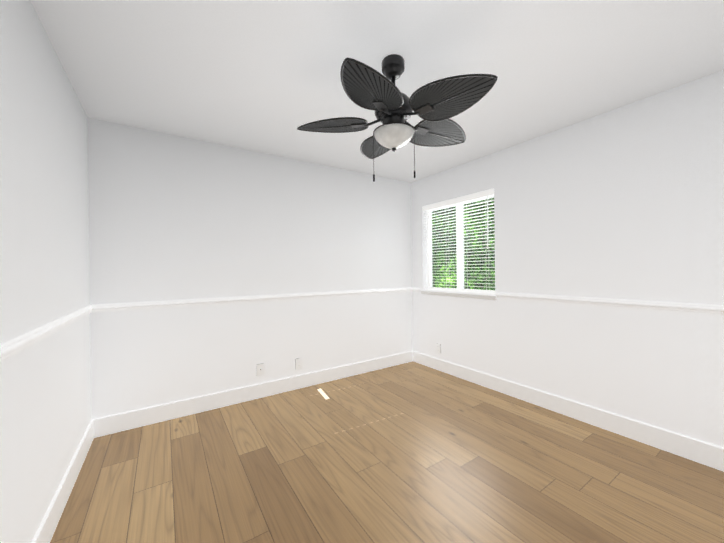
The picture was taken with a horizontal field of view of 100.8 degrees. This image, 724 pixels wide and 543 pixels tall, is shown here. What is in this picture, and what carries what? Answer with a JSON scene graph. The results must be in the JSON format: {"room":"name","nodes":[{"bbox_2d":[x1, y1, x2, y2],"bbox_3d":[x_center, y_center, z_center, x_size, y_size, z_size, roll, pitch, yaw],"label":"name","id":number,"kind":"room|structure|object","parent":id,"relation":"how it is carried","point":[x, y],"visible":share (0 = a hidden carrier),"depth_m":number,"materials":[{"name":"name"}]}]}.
{"room":"empty bedroom","nodes":[
{"label":"empty bedroom","id":0,"kind":"room"},
{"bbox_2d":[0,0,91,542],"bbox_3d":[-1.182,0.043,0.792,0.160,2.440,3.780,-1,0,-34],"label":"wall","id":1,"kind":"structure","parent":0,"point":[45,404],"depth_m":1.35,"materials":[{"name":"paint"}]},
{"bbox_2d":[0,305,95,361],"bbox_3d":[-1.104,0.277,0.843,0.021,0.054,3.460,-1,0,-34],"label":"trim","id":2,"kind":"structure","parent":1,"relation":"attached to","point":[10,348],"depth_m":1.30,"materials":[{"name":"white paint"}]},
{"bbox_2d":[32,419,95,542],"bbox_3d":[-1.097,1.192,0.844,0.013,0.140,3.460,-1,0,-34],"label":"baseboard","id":3,"kind":"structure","parent":1,"relation":"attached to","point":[50,521],"depth_m":1.60,"materials":[{"name":"white paint"}]},
{"bbox_2d":[87,117,412,418],"bbox_3d":[-0.738,0.029,3.259,3.310,2.440,0.160,-1,0,-34],"label":"wall","id":4,"kind":"structure","parent":0,"point":[173,217],"depth_m":2.81,"materials":[{"name":"paint"}]},
{"bbox_2d":[96,351,411,436],"bbox_3d":[-0.681,1.178,3.189,3.240,0.140,0.013,-1,0,-34],"label":"baseboard","id":5,"kind":"structure","parent":4,"relation":"attached to","point":[111,424],"depth_m":2.82,"materials":[{"name":"white paint"}]},
{"bbox_2d":[96,287,415,311],"bbox_3d":[-0.668,0.263,3.185,3.280,0.054,0.040,-1,0,-34],"label":"trim","id":6,"kind":"structure","parent":4,"relation":"attached to","point":[176,303],"depth_m":2.83,"materials":[{"name":"white paint"}]},
{"bbox_2d":[257,363,263,375],"bbox_3d":[-1.007,0.976,2.973,0.073,0.117,0.014,-1,0,-34],"label":"electrical outlet","id":7,"kind":"object","parent":4,"relation":"attached to","point":[260,367],"depth_m":2.97,"materials":[{"name":"white plastic"}]},
{"bbox_2d":[295,358,301,369],"bbox_3d":[-0.674,0.986,3.196,0.073,0.117,0.010,-1,0,-34],"label":"electrical outlet","id":8,"kind":"object","parent":4,"relation":"attached to","point":[298,365],"depth_m":3.19,"materials":[{"name":"white plastic"}]},
{"bbox_2d":[30,0,723,182],"bbox_3d":[0.248,-1.257,1.746,3.630,0.120,3.780,-1,0,-34],"label":"ceiling","id":9,"kind":"structure","parent":0,"point":[262,76],"depth_m":1.70,"materials":[{"name":"paint"}]},
{"bbox_2d":[297,54,497,181],"bbox_3d":[0.222,-0.857,1.720,1.059,0.680,1.084,-1,0,-34],"label":"fan","id":10,"kind":"object","parent":9,"relation":"hanging from","point":[436,105],"visible":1,"depth_m":1.59,"materials":[{"name":"black plastic"}]},
{"bbox_2d":[50,361,723,542],"bbox_3d":[0.278,1.292,1.756,3.630,0.100,3.780,-1,0,-34],"label":"floor","id":11,"kind":"structure","parent":0,"point":[412,452],"depth_m":1.81,"materials":[{"name":"brown wood"}]},
{"bbox_2d":[411,70,723,447],"bbox_3d":[1.708,0.002,2.711,0.160,2.440,3.780,-1,0,-34],"label":"wall","id":12,"kind":"structure","parent":0,"point":[626,202],"depth_m":2.29,"materials":[{"name":"paint"}]},
{"bbox_2d":[436,343,440,353],"bbox_3d":[0.948,0.955,3.722,0.010,0.117,0.073,-1,0,-34],"label":"electrical outlet","id":13,"kind":"object","parent":12,"relation":"attached to","point":[438,346],"depth_m":3.72,"materials":[{"name":"white plastic"}]},
{"bbox_2d":[421,291,496,299],"bbox_3d":[1.109,0.274,3.522,0.108,0.045,1.065,-1,0,-34],"label":"window sill","id":14,"kind":"structure","parent":12,"relation":"attached to","point":[473,296],"depth_m":3.41,"materials":[{"name":"white wood"}]},
{"bbox_2d":[427,195,494,292],"bbox_3d":[1.167,-0.302,3.562,0.054,1.105,1.025,-1,0,-34],"label":"window","id":15,"kind":"structure","parent":12,"relation":"in","point":[460,277],"depth_m":3.55,"materials":[{"name":"white plastic"}]},
{"bbox_2d":[423,189,494,294],"bbox_3d":[1.101,-0.302,3.519,0.076,1.099,1.013,-1,0,-34],"label":"window blinds","id":16,"kind":"object","parent":15,"relation":"attached to","point":[482,194],"visible":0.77,"depth_m":3.44,"materials":[{"name":"white plastic"}]},
{"bbox_2d":[412,351,723,471],"bbox_3d":[1.650,1.153,2.668,0.013,0.140,3.460,-1,0,-34],"label":"baseboard","id":17,"kind":"structure","parent":12,"relation":"attached to","point":[702,452],"depth_m":2.36,"materials":[{"name":"white paint"}]},
{"bbox_2d":[496,292,723,314],"bbox_3d":[1.975,0.236,2.150,0.021,0.054,2.173,-1,0,-34],"label":"trim","id":18,"kind":"structure","parent":12,"relation":"attached to","point":[685,307],"depth_m":2.21,"materials":[{"name":"white paint"}]},
{"label":"outside","id":19,"kind":"structure","parent":0,"visible":0},
{"bbox_2d":[432,198,494,289],"bbox_3d":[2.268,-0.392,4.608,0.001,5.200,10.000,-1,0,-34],"label":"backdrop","id":20,"kind":"structure","parent":19,"point":[442,284],"depth_m":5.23,"materials":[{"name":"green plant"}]}
]}

